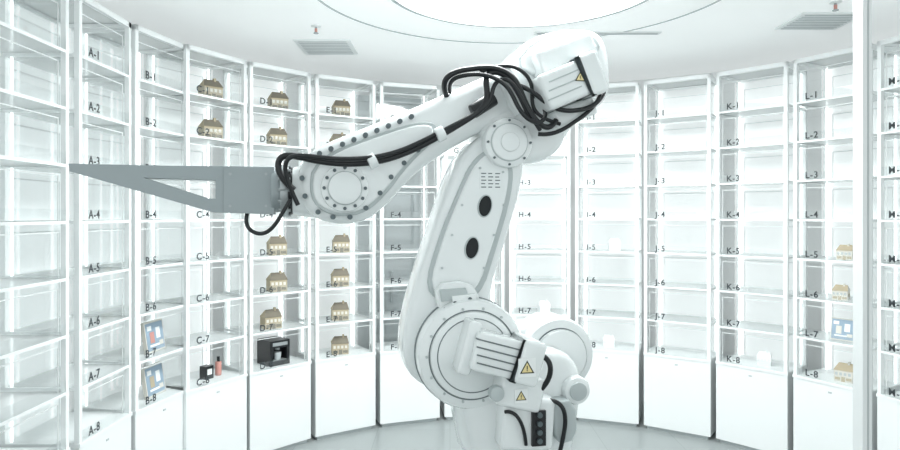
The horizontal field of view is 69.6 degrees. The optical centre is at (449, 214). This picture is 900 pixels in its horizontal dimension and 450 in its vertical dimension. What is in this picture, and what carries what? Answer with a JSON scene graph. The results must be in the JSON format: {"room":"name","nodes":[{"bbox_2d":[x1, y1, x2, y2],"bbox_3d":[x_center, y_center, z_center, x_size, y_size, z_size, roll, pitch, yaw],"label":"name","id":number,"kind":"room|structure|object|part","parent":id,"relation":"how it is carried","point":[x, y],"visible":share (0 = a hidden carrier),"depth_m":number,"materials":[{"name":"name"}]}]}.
{"room":"automated storage room","nodes":[
{"label":"automated storage room","id":0,"kind":"room"},
{"bbox_2d":[69,28,899,411],"bbox_3d":[0.500,0.245,4.317,6.700,3.090,4.605,0,0,0],"label":"wall","id":1,"kind":"structure","parent":0,"point":[815,77],"depth_m":5.80,"materials":[{"name":"paint"}]},
{"bbox_2d":[93,0,899,84],"bbox_3d":[0.420,-1.400,2.510,10.800,0.200,10.100,0,0,0],"label":"ceiling","id":2,"kind":"structure","parent":0,"point":[725,35],"depth_m":4.62,"materials":[{"name":"white paint"}]},
{"bbox_2d":[311,24,320,33],"bbox_3d":[-0.920,-1.272,4.450,0.070,0.055,0.070,0,0,0],"label":"sprinkler","id":3,"kind":"object","parent":2,"relation":"attached to","point":[315,26],"visible":1,"depth_m":4.44,"materials":[{"name":"white metal"}]},
{"bbox_2d":[293,39,357,54],"bbox_3d":[-0.950,-1.293,5.000,0.420,0.014,0.420,0,0,0],"label":"ceiling vent","id":4,"kind":"object","parent":2,"relation":"in","point":[308,46],"depth_m":4.95,"materials":[{"name":"white metal"}]},
{"bbox_2d":[418,0,614,15],"bbox_3d":[0.420,-1.400,3.660,1.540,0.080,1.540,0,0,0],"label":"ceiling light","id":5,"kind":"object","parent":2,"relation":"attached to","point":[480,7],"depth_m":4.23,"materials":[{"name":"white plastic"}]},
{"bbox_2d":[318,0,720,43],"bbox_3d":[0.420,-1.300,3.660,2.496,0.007,2.496,0,0,0],"label":"trim","id":6,"kind":"structure","parent":2,"relation":"attached to","point":[320,1],"depth_m":4.46,"materials":[{"name":"grey"}]},
{"bbox_2d":[391,0,648,27],"bbox_3d":[0.420,-1.294,3.660,1.620,0.009,1.620,0,0,0],"label":"trim","id":7,"kind":"structure","parent":2,"relation":"attached to","point":[397,2],"depth_m":4.30,"materials":[{"name":"grey"}]},
{"bbox_2d":[534,31,661,34],"bbox_3d":[1.050,-1.294,4.620,0.900,0.012,0.060,0,0,0],"label":"ceiling vent","id":8,"kind":"object","parent":2,"relation":"in","point":[535,32],"visible":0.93,"depth_m":4.59,"materials":[{"name":"white"}]},
{"bbox_2d":[775,12,852,29],"bbox_3d":[2.470,-1.293,4.330,0.420,0.014,0.360,0,0,0],"label":"ceiling vent","id":9,"kind":"object","parent":2,"relation":"in","point":[805,20],"depth_m":4.31,"materials":[{"name":"white metal"}]},
{"bbox_2d":[829,0,841,11],"bbox_3d":[2.350,-1.272,3.950,0.070,0.055,0.070,0,0,0],"label":"sprinkler","id":10,"kind":"object","parent":2,"relation":"attached to","point":[835,2],"visible":1,"depth_m":3.94,"materials":[{"name":"white metal"}]},
{"bbox_2d":[283,401,747,449],"bbox_3d":[0.500,1.840,2.550,11.000,0.100,10.100,0,0,0],"label":"floor","id":11,"kind":"structure","parent":0,"point":[440,434],"depth_m":5.17,"materials":[{"name":"plastic"}]},
{"bbox_2d":[0,0,70,449],"bbox_3d":[-2.077,0.335,2.937,0.406,2.910,0.538,0,0,-1],"label":"shelving unit","id":12,"kind":"object","parent":11,"relation":"on","point":[14,405],"visible":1,"depth_m":3.15,"materials":[{"name":"white"}]},
{"bbox_2d":[0,0,132,449],"bbox_3d":[-2.059,0.335,3.520,0.406,2.910,0.538,0,0,0],"label":"shelving unit","id":13,"kind":"object","parent":11,"relation":"on","point":[24,196],"visible":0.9,"depth_m":3.45,"materials":[{"name":"white"}]},
{"bbox_2d":[82,24,190,449],"bbox_3d":[-1.983,0.335,4.101,0.406,2.910,0.538,0,0,12],"label":"shelving unit","id":14,"kind":"object","parent":11,"relation":"on","point":[157,421],"visible":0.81,"depth_m":4.06,"materials":[{"name":"white plastic"}]},
{"bbox_2d":[140,361,165,399],"bbox_3d":[-1.892,1.051,4.131,0.052,0.197,0.207,0,0,6],"label":"picture book","id":15,"kind":"object","parent":14,"relation":"on","point":[152,377],"visible":0.96,"depth_m":4.11,"materials":[{"name":"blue paper"}]},
{"bbox_2d":[140,318,165,354],"bbox_3d":[-1.892,0.771,4.131,0.052,0.197,0.207,0,0,6],"label":"picture book","id":16,"kind":"object","parent":14,"relation":"on","point":[152,332],"visible":0.96,"depth_m":4.11,"materials":[{"name":"blue paper"}]},
{"bbox_2d":[146,44,247,449],"bbox_3d":[-1.774,0.335,4.562,0.406,2.910,0.538,0,0,28],"label":"shelving unit","id":17,"kind":"object","parent":11,"relation":"on","point":[214,409],"visible":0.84,"depth_m":4.57,"materials":[{"name":"white"}]},
{"bbox_2d":[198,118,222,138],"bbox_3d":[-1.691,-0.609,4.575,0.141,0.156,0.112,0,0,-43],"label":"house","id":18,"kind":"object","parent":17,"relation":"in","point":[215,128],"visible":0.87,"depth_m":4.54,"materials":[{"name":"brown"}]},
{"bbox_2d":[198,78,222,97],"bbox_3d":[-1.691,-0.888,4.575,0.142,0.156,0.112,0,0,-45],"label":"house","id":19,"kind":"object","parent":17,"relation":"in","point":[215,89],"visible":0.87,"depth_m":4.54,"materials":[{"name":"brown"}]},
{"bbox_2d":[200,356,221,379],"bbox_3d":[-1.690,1.082,4.598,0.062,0.135,0.162,0,0,28],"label":"canister set","id":20,"kind":"object","parent":17,"relation":"on","point":[206,370],"visible":0.99,"depth_m":4.56,"materials":[{"name":"pink"}]},
{"bbox_2d":[222,61,311,449],"bbox_3d":[-1.422,0.335,5.046,0.406,2.910,0.538,0,0,43],"label":"shelving unit","id":21,"kind":"object","parent":11,"relation":"on","point":[278,397],"visible":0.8,"depth_m":5.02,"materials":[{"name":"white"}]},
{"bbox_2d":[260,307,281,329],"bbox_3d":[-1.379,0.791,4.994,0.142,0.156,0.112,0,0,-38],"label":"house","id":22,"kind":"object","parent":21,"relation":"in","point":[273,316],"visible":0.95,"depth_m":4.96,"materials":[{"name":"brown"}]},
{"bbox_2d":[257,336,289,366],"bbox_3d":[-1.369,1.054,5.025,0.192,0.190,0.170,0,0,43],"label":"coffee machine","id":23,"kind":"object","parent":21,"relation":"on","point":[276,350],"visible":0.98,"depth_m":4.97,"materials":[{"name":"black plastic"}]},
{"bbox_2d":[266,127,286,145],"bbox_3d":[-1.345,-0.609,5.030,0.141,0.156,0.112,0,0,-29],"label":"house","id":24,"kind":"object","parent":21,"relation":"in","point":[279,135],"visible":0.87,"depth_m":5.00,"materials":[{"name":"brown"}]},
{"bbox_2d":[266,271,287,291],"bbox_3d":[-1.345,0.511,5.030,0.142,0.156,0.112,0,0,-32],"label":"house","id":25,"kind":"object","parent":21,"relation":"in","point":[278,280],"visible":0.97,"depth_m":4.99,"materials":[{"name":"brown"}]},
{"bbox_2d":[266,235,287,254],"bbox_3d":[-1.345,0.232,5.030,0.142,0.156,0.112,0,0,-28],"label":"house","id":26,"kind":"object","parent":21,"relation":"in","point":[278,244],"visible":0.98,"depth_m":4.99,"materials":[{"name":"brown"}]},
{"bbox_2d":[267,91,288,108],"bbox_3d":[-1.339,-0.888,5.038,0.142,0.156,0.112,0,0,-32],"label":"house","id":27,"kind":"object","parent":21,"relation":"in","point":[279,99],"visible":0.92,"depth_m":5.00,"materials":[{"name":"brown"}]},
{"bbox_2d":[297,74,375,439],"bbox_3d":[-0.954,0.335,5.446,0.538,2.910,0.406,0,0,-34],"label":"shelving unit","id":28,"kind":"object","parent":11,"relation":"on","point":[343,386],"visible":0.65,"depth_m":5.43,"materials":[{"name":"white"}]},
{"bbox_2d":[329,132,345,141],"bbox_3d":[-0.925,-0.609,5.385,0.142,0.156,0.112,0,0,-22],"label":"house","id":29,"kind":"object","parent":28,"relation":"in","point":[334,136],"visible":0.1,"depth_m":5.36,"materials":[{"name":"brown"}]},
{"bbox_2d":[331,300,348,320],"bbox_3d":[-0.917,0.791,5.390,0.142,0.156,0.112,0,0,-17],"label":"house","id":30,"kind":"object","parent":28,"relation":"in","point":[339,309],"visible":0.97,"depth_m":5.35,"materials":[{"name":"brown"}]},
{"bbox_2d":[331,334,348,354],"bbox_3d":[-0.917,1.071,5.390,0.142,0.156,0.112,0,0,-16],"label":"house","id":31,"kind":"object","parent":28,"relation":"in","point":[340,344],"visible":0.98,"depth_m":5.35,"materials":[{"name":"brown"}]},
{"bbox_2d":[330,267,349,286],"bbox_3d":[-0.917,0.511,5.390,0.142,0.156,0.112,0,0,-20],"label":"house","id":32,"kind":"object","parent":28,"relation":"in","point":[341,276],"visible":0.99,"depth_m":5.35,"materials":[{"name":"brown"}]},
{"bbox_2d":[332,233,349,252],"bbox_3d":[-0.908,0.232,5.396,0.142,0.156,0.112,0,0,-16],"label":"house","id":33,"kind":"object","parent":28,"relation":"in","point":[342,242],"visible":0.95,"depth_m":5.35,"materials":[{"name":"brown"}]},
{"bbox_2d":[331,99,350,115],"bbox_3d":[-0.908,-0.888,5.396,0.141,0.156,0.112,0,0,-23],"label":"house","id":34,"kind":"object","parent":28,"relation":"in","point":[342,107],"visible":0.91,"depth_m":5.36,"materials":[{"name":"brown"}]},
{"bbox_2d":[69,30,608,449],"bbox_3d":[-0.403,0.441,3.190,2.460,2.697,0.918,0,0,-1],"label":"robot","id":35,"kind":"object","parent":11,"relation":"on","point":[507,383],"visible":1,"depth_m":2.94,"materials":[{"name":"paint"}]},
{"bbox_3d":[-1.208,-0.110,2.865,0.840,0.215,0.094,0,0,-12],"label":"gripper plate","id":36,"kind":"part","parent":35,"relation":"part of","materials":[{"name":"grey metal"}]},
{"bbox_3d":[0.045,0.226,3.156,0.580,1.237,0.240,0,0,-12],"label":"arm","id":37,"kind":"part","parent":35,"relation":"part of","materials":[{"name":"paint"}]},
{"bbox_3d":[0.096,0.047,3.038,0.369,0.671,0.032,0,0,-12],"label":"arm","id":38,"kind":"part","parent":35,"relation":"part of","materials":[{"name":"paint"}]},
{"bbox_3d":[0.192,-0.164,3.042,0.110,0.090,0.004,0,0,-12],"label":"data plate","id":39,"kind":"part","parent":35,"relation":"part of","materials":[{"name":"paint"}]},
{"bbox_3d":[0.190,0.603,2.845,0.242,0.208,0.170,0,0,-12],"label":"motor","id":40,"kind":"part","parent":35,"relation":"part of","materials":[{"name":"paint"}]},
{"bbox_3d":[0.199,0.768,2.796,0.064,0.064,0.050,0,0,-12],"label":"knob","id":41,"kind":"part","parent":35,"relation":"part of","materials":[{"name":"paint"}]},
{"bbox_3d":[0.295,0.951,3.204,0.578,0.638,0.470,0,0,-12],"label":"turret frame","id":42,"kind":"part","parent":35,"relation":"part of","materials":[{"name":"paint"}]},
{"bbox_3d":[0.298,0.778,2.904,0.228,0.186,0.160,0,0,-12],"label":"axis motor","id":43,"kind":"part","parent":35,"relation":"part of","materials":[{"name":"paint"}]},
{"bbox_3d":[0.335,0.928,2.937,0.254,0.243,0.150,0,0,-12],"label":"axis motor","id":44,"kind":"part","parent":35,"relation":"part of","materials":[{"name":"paint"}]},
{"bbox_3d":[0.393,0.942,2.860,0.064,0.155,0.035,0,0,-12],"label":"connector panel","id":45,"kind":"part","parent":35,"relation":"part of","materials":[{"name":"black plastic"}]},
{"bbox_3d":[0.508,-0.593,3.025,0.262,0.233,0.190,0,0,-12],"label":"wrist motor","id":46,"kind":"part","parent":35,"relation":"part of","materials":[{"name":"paint"}]},
{"bbox_3d":[0.532,-0.748,3.066,0.308,0.210,0.140,0,0,-12],"label":"wrist motor","id":47,"kind":"part","parent":35,"relation":"part of","materials":[{"name":"paint"}]},
{"bbox_3d":[0.511,0.938,2.979,0.118,0.196,0.100,0,0,-12],"label":"cable gland plate","id":48,"kind":"part","parent":35,"relation":"part of","materials":[{"name":"paint"}]},
{"bbox_3d":[0.578,-0.485,3.122,0.223,0.154,0.150,0,0,-12],"label":"wrist motor","id":49,"kind":"part","parent":35,"relation":"part of","materials":[{"name":"paint"}]},
{"bbox_2d":[356,82,439,426],"bbox_3d":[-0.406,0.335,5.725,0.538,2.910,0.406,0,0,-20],"label":"shelving unit","id":50,"kind":"object","parent":11,"relation":"on","point":[401,399],"visible":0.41,"depth_m":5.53,"materials":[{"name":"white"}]},
{"bbox_2d":[440,86,503,419],"bbox_3d":[0.192,0.335,5.869,0.538,2.910,0.406,0,0,-7],"label":"shelving unit","id":51,"kind":"object","parent":11,"relation":"on","point":[446,157],"visible":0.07,"depth_m":5.73,"materials":[{"name":"white"}]},
{"bbox_2d":[509,130,569,319],"bbox_3d":[0.808,0.335,5.869,0.538,2.910,0.406,0,0,7],"label":"shelving unit","id":52,"kind":"object","parent":11,"relation":"on","point":[539,227],"visible":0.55,"depth_m":6.04,"materials":[{"name":"white"}]},
{"bbox_2d":[537,299,550,311],"bbox_3d":[0.839,0.813,5.798,0.102,0.112,0.081,0,0,-10],"label":"house","id":53,"kind":"object","parent":52,"relation":"in","point":[542,306],"visible":0.92,"depth_m":5.77,"materials":[{"name":"white"}]},
{"bbox_2d":[575,82,641,426],"bbox_3d":[1.406,0.335,5.725,0.538,2.910,0.406,0,0,20],"label":"shelving unit","id":54,"kind":"object","parent":11,"relation":"on","point":[611,156],"visible":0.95,"depth_m":5.84,"materials":[{"name":"white"}]},
{"bbox_2d":[602,334,614,346],"bbox_3d":[1.383,1.093,5.662,0.102,0.112,0.081,0,0,3],"label":"house","id":55,"kind":"object","parent":54,"relation":"in","point":[607,340],"visible":1,"depth_m":5.63,"materials":[{"name":"white"}]},
{"bbox_2d":[608,238,620,250],"bbox_3d":[1.429,0.253,5.645,0.102,0.112,0.081,0,0,3],"label":"house","id":56,"kind":"object","parent":54,"relation":"in","point":[613,244],"visible":1,"depth_m":5.61,"materials":[{"name":"white"}]},
{"bbox_2d":[643,74,721,439],"bbox_3d":[1.954,0.335,5.446,0.538,2.910,0.406,0,0,34],"label":"shelving unit","id":57,"kind":"object","parent":11,"relation":"on","point":[680,370],"visible":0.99,"depth_m":5.49,"materials":[{"name":"white"}]},
{"bbox_2d":[715,61,807,449],"bbox_3d":[2.422,0.335,5.046,0.406,2.910,0.538,0,0,-43],"label":"shelving unit","id":58,"kind":"object","parent":11,"relation":"on","point":[754,402],"visible":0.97,"depth_m":5.07,"materials":[{"name":"white"}]},
{"bbox_2d":[757,350,771,366],"bbox_3d":[2.406,1.093,4.964,0.102,0.112,0.081,0,0,30],"label":"house","id":59,"kind":"object","parent":58,"relation":"in","point":[763,358],"visible":1,"depth_m":4.94,"materials":[{"name":"white"}]},
{"bbox_2d":[792,43,899,449],"bbox_3d":[2.783,0.335,4.549,0.406,2.910,0.538,0,0,-29],"label":"shelving unit","id":60,"kind":"object","parent":11,"relation":"on","point":[822,405],"visible":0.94,"depth_m":4.59,"materials":[{"name":"white"}]},
{"bbox_2d":[830,317,852,341],"bbox_3d":[2.723,0.792,4.482,0.041,0.154,0.162,0,0,-35],"label":"picture book","id":61,"kind":"object","parent":60,"relation":"on","point":[841,328],"visible":0.9,"depth_m":4.48,"materials":[{"name":"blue paper"}]},
{"bbox_2d":[832,284,850,300],"bbox_3d":[2.725,0.533,4.516,0.102,0.112,0.081,0,0,44],"label":"house","id":62,"kind":"object","parent":60,"relation":"in","point":[839,292],"visible":1,"depth_m":4.49,"materials":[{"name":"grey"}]},
{"bbox_2d":[834,362,852,383],"bbox_3d":[2.740,1.082,4.490,0.097,0.135,0.122,0,0,-41],"label":"house","id":63,"kind":"object","parent":60,"relation":"in","point":[843,372],"visible":0.79,"depth_m":4.46,"materials":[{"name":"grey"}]},
{"bbox_2d":[836,243,852,259],"bbox_3d":[2.740,0.253,4.490,0.102,0.112,0.081,0,0,44],"label":"house","id":64,"kind":"object","parent":60,"relation":"in","point":[843,252],"visible":0.84,"depth_m":4.46,"materials":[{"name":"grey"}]},
{"bbox_2d":[853,0,871,449],"bbox_3d":[1.610,0.245,2.530,0.036,3.090,0.060,0,0,0],"label":"post","id":65,"kind":"object","parent":11,"relation":"on","point":[862,9],"visible":1,"depth_m":2.50,"materials":[{"name":"white"}]},
{"bbox_2d":[876,35,899,449],"bbox_3d":[3.019,0.335,3.980,0.406,2.910,0.538,0,0,-16],"label":"shelving unit","id":66,"kind":"object","parent":11,"relation":"on","point":[888,403],"visible":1,"depth_m":4.16,"materials":[{"name":"white"}]}
]}

